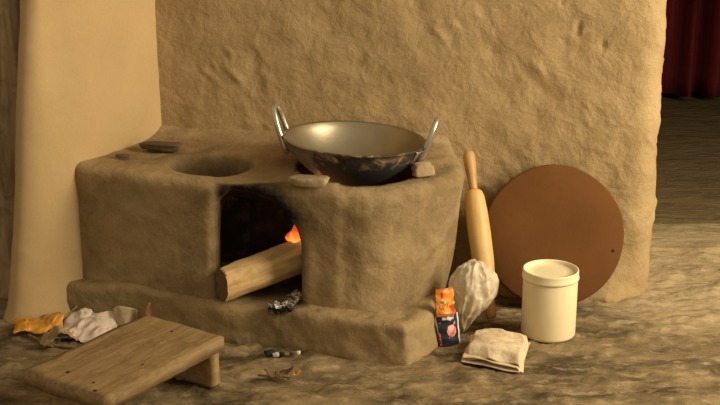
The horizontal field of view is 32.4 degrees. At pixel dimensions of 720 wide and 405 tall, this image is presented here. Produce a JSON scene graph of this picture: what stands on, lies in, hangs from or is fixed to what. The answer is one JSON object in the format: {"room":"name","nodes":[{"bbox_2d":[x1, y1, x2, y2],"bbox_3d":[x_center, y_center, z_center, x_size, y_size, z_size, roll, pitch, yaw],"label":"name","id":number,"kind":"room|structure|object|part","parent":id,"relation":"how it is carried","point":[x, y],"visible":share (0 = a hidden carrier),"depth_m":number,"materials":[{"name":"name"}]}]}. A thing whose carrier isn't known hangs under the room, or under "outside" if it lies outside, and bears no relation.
{"room":"traditional dwelling","nodes":[
{"label":"traditional dwelling","id":0,"kind":"room"},
{"bbox_2d":[3,0,161,323],"bbox_3d":[-0.710,-0.859,3.219,0.230,2.340,0.759,9,19,26],"label":"pillar","id":1,"kind":"structure","parent":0,"point":[88,73],"depth_m":3.21,"materials":[{"name":"paint"}]},
{"bbox_2d":[0,0,19,298],"bbox_3d":[-0.990,-0.849,3.162,0.369,2.316,0.129,0,17,0],"label":"wall","id":2,"kind":"structure","parent":1,"relation":"attached to","point":[9,9],"depth_m":3.31,"materials":[{"name":"beige paint"}]},
{"bbox_2d":[0,92,719,404],"bbox_3d":[0.925,0.037,4.298,4.550,0.116,4.400,0,17,0],"label":"floor","id":3,"kind":"structure","parent":0,"point":[660,345],"depth_m":3.05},
{"bbox_2d":[28,333,40,340],"bbox_3d":[-0.805,0.346,3.124,0.101,0.008,0.011,13,21,37],"label":"twig","id":4,"kind":"object","parent":3,"relation":"on","point":[29,334],"visible":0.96,"depth_m":3.13,"materials":[{"name":"brown wood"}]},
{"bbox_2d":[11,312,63,333],"bbox_3d":[-0.829,0.306,3.190,0.136,0.041,0.093,-3,17,-11],"label":"wrapper","id":5,"kind":"object","parent":3,"relation":"on","point":[42,325],"visible":1,"depth_m":3.17,"materials":[{"name":"orange plastic"}]},
{"bbox_2d":[39,340,59,346],"bbox_3d":[-0.775,0.348,3.095,0.052,0.018,0.030,-5,18,-16],"label":"dry leaf","id":6,"kind":"object","parent":3,"relation":"on","point":[40,341],"visible":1,"depth_m":3.09,"materials":[{"name":"brown plant"}]},
{"bbox_2d":[41,344,75,347],"bbox_3d":[-0.732,0.357,3.086,0.134,0.010,0.013,4,17,12],"label":"twig","id":7,"kind":"object","parent":3,"relation":"on","point":[55,345],"visible":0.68,"depth_m":3.08,"materials":[{"name":"brown wood"}]},
{"bbox_2d":[41,325,77,346],"bbox_3d":[-0.754,0.332,3.110,0.095,0.038,0.052,-7,18,-22],"label":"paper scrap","id":8,"kind":"object","parent":3,"relation":"on","point":[47,338],"visible":1,"depth_m":3.11,"materials":[{"name":"paper"}]},
{"bbox_2d":[51,305,77,329],"bbox_3d":[-0.762,0.300,3.185,0.008,0.050,0.092,13,21,37],"label":"twig","id":9,"kind":"object","parent":3,"relation":"on","point":[76,306],"visible":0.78,"depth_m":3.19,"materials":[{"name":"brown wood"}]},
{"bbox_2d":[56,308,116,342],"bbox_3d":[-0.695,0.312,3.156,0.171,0.043,0.139,3,17,8],"label":"crumpled paper","id":10,"kind":"object","parent":3,"relation":"on","point":[84,324],"visible":0.84,"depth_m":3.16,"materials":[{"name":"white paper"}]},
{"bbox_2d":[23,314,223,404],"bbox_3d":[-0.520,0.393,2.784,0.251,0.124,0.392,11,20,31],"label":"wooden stool","id":11,"kind":"object","parent":3,"relation":"on","point":[128,360],"visible":1,"depth_m":2.74,"materials":[{"name":"brown wood"}]},
{"bbox_3d":[-0.613,0.436,2.697,0.140,0.088,0.028,11,20,31],"label":"leg","id":12,"kind":"part","parent":11,"relation":"part of","materials":[{"name":"brown wood"}]},
{"bbox_3d":[-0.429,0.367,2.925,0.234,0.090,0.031,11,20,31],"label":"leg","id":13,"kind":"part","parent":11,"relation":"part of","materials":[{"name":"brown wood"}]},
{"bbox_2d":[113,306,137,326],"bbox_3d":[-0.608,0.293,3.204,0.062,0.064,0.049,0,17,0],"label":"cup","id":14,"kind":"object","parent":3,"relation":"on","point":[123,315],"visible":0.69,"depth_m":3.19,"materials":[{"name":"beige paper"}]},
{"bbox_2d":[144,302,151,315],"bbox_3d":[-0.544,0.293,3.182,0.008,0.076,0.037,9,19,26],"label":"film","id":15,"kind":"object","parent":3,"relation":"on","point":[148,311],"visible":0.35,"depth_m":3.18,"materials":[{"name":"plastic"}]},
{"bbox_2d":[66,125,464,365],"bbox_3d":[-0.254,0.053,3.393,1.096,0.475,0.672,6,18,18],"label":"stove","id":16,"kind":"object","parent":3,"relation":"on","point":[157,228],"visible":0.84,"depth_m":3.14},
{"bbox_2d":[115,154,129,157],"bbox_3d":[-0.628,-0.123,3.283,0.038,0.010,0.018,0,17,0],"label":"chip","id":17,"kind":"object","parent":16,"relation":"on","point":[116,155],"visible":1,"depth_m":3.28,"materials":[{"name":"brown"}]},
{"bbox_2d":[139,141,181,151],"bbox_3d":[-0.537,-0.151,3.348,0.117,0.023,0.047,5,18,15],"label":"shard","id":18,"kind":"object","parent":16,"relation":"on","point":[162,146],"visible":1,"depth_m":3.33},
{"bbox_2d":[215,240,301,301],"bbox_3d":[-0.223,0.162,3.191,0.300,0.136,0.095,-9,19,-28],"label":"log","id":19,"kind":"object","parent":16,"relation":"on","point":[281,262],"visible":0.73,"depth_m":3.14,"materials":[{"name":"brown wood"}]},
{"bbox_2d":[285,225,299,242],"bbox_3d":[-0.165,0.073,3.195,0.056,0.066,0.040,0,17,0],"label":"flame","id":20,"kind":"object","parent":19,"relation":"on","point":[293,236],"visible":0.64,"depth_m":3.18,"materials":[{"name":"orange"}]},
{"bbox_2d":[268,307,282,314],"bbox_3d":[-0.211,0.271,3.098,0.037,0.015,0.033,-3,17,-11],"label":"scrap","id":21,"kind":"object","parent":16,"relation":"on","point":[272,311],"visible":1,"depth_m":3.10,"materials":[{"name":"black"}]},
{"bbox_2d":[275,302,284,308],"bbox_3d":[-0.202,0.258,3.101,0.026,0.013,0.020,-5,18,-16],"label":"flake","id":22,"kind":"object","parent":16,"relation":"on","point":[280,306],"visible":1,"depth_m":3.10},
{"bbox_2d":[273,299,291,310],"bbox_3d":[-0.197,0.257,3.115,0.050,0.021,0.033,-11,20,-33],"label":"scrap","id":23,"kind":"object","parent":16,"relation":"on","point":[278,302],"visible":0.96,"depth_m":3.12,"materials":[{"name":"grey"}]},
{"bbox_2d":[280,303,293,311],"bbox_3d":[-0.180,0.265,3.095,0.027,0.020,0.045,-8,19,-23],"label":"scrap","id":24,"kind":"object","parent":16,"relation":"on","point":[285,306],"visible":1,"depth_m":3.09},
{"bbox_2d":[284,300,297,306],"bbox_3d":[-0.176,0.252,3.125,0.025,0.019,0.041,8,19,26],"label":"scrap","id":25,"kind":"object","parent":16,"relation":"on","point":[286,302],"visible":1,"depth_m":3.12,"materials":[{"name":"grey"}]},
{"bbox_2d":[287,289,299,297],"bbox_3d":[-0.168,0.234,3.157,0.025,0.018,0.040,6,18,20],"label":"scrap","id":26,"kind":"object","parent":16,"relation":"on","point":[296,292],"visible":1,"depth_m":3.16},
{"bbox_2d":[288,293,301,302],"bbox_3d":[-0.159,0.242,3.141,0.023,0.018,0.058,11,20,31],"label":"scrap","id":27,"kind":"object","parent":16,"relation":"on","point":[299,296],"visible":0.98,"depth_m":3.14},
{"bbox_2d":[288,174,329,187],"bbox_3d":[-0.126,-0.054,3.041,0.104,0.023,0.051,4,17,12],"label":"stone","id":28,"kind":"object","parent":16,"relation":"on","point":[301,180],"visible":1,"depth_m":3.02,"materials":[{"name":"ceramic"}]},
{"bbox_2d":[271,102,439,185],"bbox_3d":[-0.012,-0.149,3.180,0.369,0.205,0.369,-15,23,-40],"label":"karahi","id":29,"kind":"object","parent":16,"relation":"on","point":[350,153],"visible":0.98,"depth_m":3.21,"materials":[{"name":"metal"}]},
{"bbox_3d":[-0.199,-0.195,3.197,0.062,0.125,0.092,6,17,8],"label":"handle","id":30,"kind":"part","parent":29,"relation":"part of","materials":[{"name":"metal"}]},
{"bbox_2d":[283,120,425,185],"bbox_3d":[-0.016,-0.109,3.193,0.369,0.122,0.369,6,17,8],"label":"bowl","id":31,"kind":"object","parent":29,"relation":"attached to","point":[351,153],"depth_m":3.24,"materials":[{"name":"metal"}]},
{"bbox_3d":[0.149,-0.126,3.160,0.035,0.038,0.137,6,17,8],"label":"handle plate","id":32,"kind":"part","parent":29,"relation":"part of","materials":[{"name":"metal"}]},
{"bbox_3d":[0.172,-0.157,3.147,0.054,0.125,0.084,6,17,8],"label":"handle","id":33,"kind":"part","parent":29,"relation":"part of","materials":[{"name":"metal"}]},
{"bbox_2d":[411,161,434,177],"bbox_3d":[0.158,-0.082,3.111,0.059,0.038,0.038,-6,18,-19],"label":"stone","id":34,"kind":"object","parent":16,"relation":"on","point":[421,169],"visible":1,"depth_m":3.10,"materials":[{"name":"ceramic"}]},
{"bbox_2d":[264,349,275,355],"bbox_3d":[-0.221,0.369,3.041,0.027,0.014,0.019,-7,18,-21],"label":"charcoal piece","id":35,"kind":"object","parent":3,"relation":"on","point":[270,352],"visible":1,"depth_m":3.03,"materials":[{"name":"black"}]},
{"bbox_2d":[258,374,286,379],"bbox_3d":[-0.206,0.411,2.918,0.073,0.006,0.006,6,18,18],"label":"twig","id":36,"kind":"object","parent":3,"relation":"on","point":[262,375],"visible":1,"depth_m":2.92,"materials":[{"name":"brown wood"}]},
{"bbox_2d":[264,366,294,377],"bbox_3d":[-0.190,0.398,2.922,0.071,0.026,0.037,-3,17,-8],"label":"dry leaf","id":37,"kind":"object","parent":3,"relation":"on","point":[289,372],"visible":1,"depth_m":2.91,"materials":[{"name":"brown plant"}]},
{"bbox_2d":[289,351,296,355],"bbox_3d":[-0.164,0.370,3.041,0.019,0.012,0.012,0,17,0],"label":"charcoal piece","id":38,"kind":"object","parent":3,"relation":"on","point":[291,353],"visible":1,"depth_m":3.04,"materials":[{"name":"brown"}]},
{"bbox_2d":[435,286,459,345],"bbox_3d":[0.220,0.283,3.085,0.065,0.146,0.029,-7,19,-23],"label":"snack packet","id":39,"kind":"object","parent":3,"relation":"on","point":[447,319],"visible":1,"depth_m":3.08,"materials":[{"name":"plastic"}]},
{"bbox_3d":[0.212,0.247,3.075,0.052,0.070,0.020,-7,19,-23],"label":"orange panel","id":40,"kind":"part","parent":39,"relation":"part of","materials":[{"name":"orange plastic"}]},
{"bbox_3d":[0.222,0.317,3.091,0.063,0.078,0.020,-7,19,-23],"label":"dark panel","id":41,"kind":"part","parent":39,"relation":"part of","materials":[{"name":"black plastic"}]},
{"bbox_2d":[449,259,498,331],"bbox_3d":[0.286,0.238,3.151,0.131,0.196,0.099,0,17,0],"label":"plastic bag","id":42,"kind":"object","parent":3,"relation":"on","point":[475,284],"visible":0.8,"depth_m":3.12,"materials":[{"name":"plastic"}]},
{"bbox_2d":[463,151,496,318],"bbox_3d":[0.318,0.083,3.300,0.062,0.409,0.228,-5,18,-17],"label":"rolling pin","id":43,"kind":"object","parent":3,"relation":"on","point":[477,219],"visible":0.72,"depth_m":3.28,"materials":[{"name":"brown wood"}]},
{"bbox_3d":[0.298,-0.085,3.328,0.033,0.109,0.033,-4,-10,-14],"label":"handle","id":44,"kind":"part","parent":43,"relation":"part of","materials":[{"name":"brown wood"}]},
{"bbox_3d":[0.338,0.252,3.271,0.033,0.109,0.033,-4,-10,-14],"label":"handle","id":45,"kind":"part","parent":43,"relation":"part of","materials":[{"name":"brown wood"}]},
{"bbox_2d":[461,328,529,372],"bbox_3d":[0.332,0.354,3.034,0.154,0.046,0.191,4,17,12],"label":"rag","id":46,"kind":"object","parent":3,"relation":"on","point":[500,349],"visible":1,"depth_m":2.99,"materials":[{"name":"beige fabric"}]},
{"bbox_2d":[521,259,578,342],"bbox_3d":[0.482,0.250,3.156,0.144,0.176,0.144,0,17,0],"label":"canister","id":47,"kind":"object","parent":3,"relation":"on","point":[550,286],"visible":0.99,"depth_m":3.11,"materials":[{"name":"beige plastic"}]},
{"bbox_3d":[0.482,0.177,3.134,0.144,0.024,0.144,0,17,0],"label":"lid","id":48,"kind":"part","parent":47,"relation":"part of","materials":[{"name":"white plastic"}]},
{"bbox_2d":[488,164,623,301],"bbox_3d":[0.524,0.088,3.354,0.386,0.364,0.132,0,17,0],"label":"round board","id":49,"kind":"object","parent":3,"relation":"on","point":[553,211],"visible":0.8,"depth_m":3.35,"materials":[{"name":"brown wood"}]},
{"bbox_2d":[155,0,666,303],"bbox_3d":[0.088,-0.896,3.342,1.501,2.340,0.456,1,17,5],"label":"wall","id":50,"kind":"structure","parent":0,"point":[521,86],"depth_m":3.37,"materials":[{"name":"paint"}]},
{"bbox_2d":[661,0,719,97],"bbox_3d":[1.850,-1.516,5.518,1.800,2.114,0.133,0,17,0],"label":"curtain","id":51,"kind":"object","parent":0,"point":[691,63],"visible":0.34,"depth_m":5.76,"materials":[{"name":"red fabric"}]}
]}

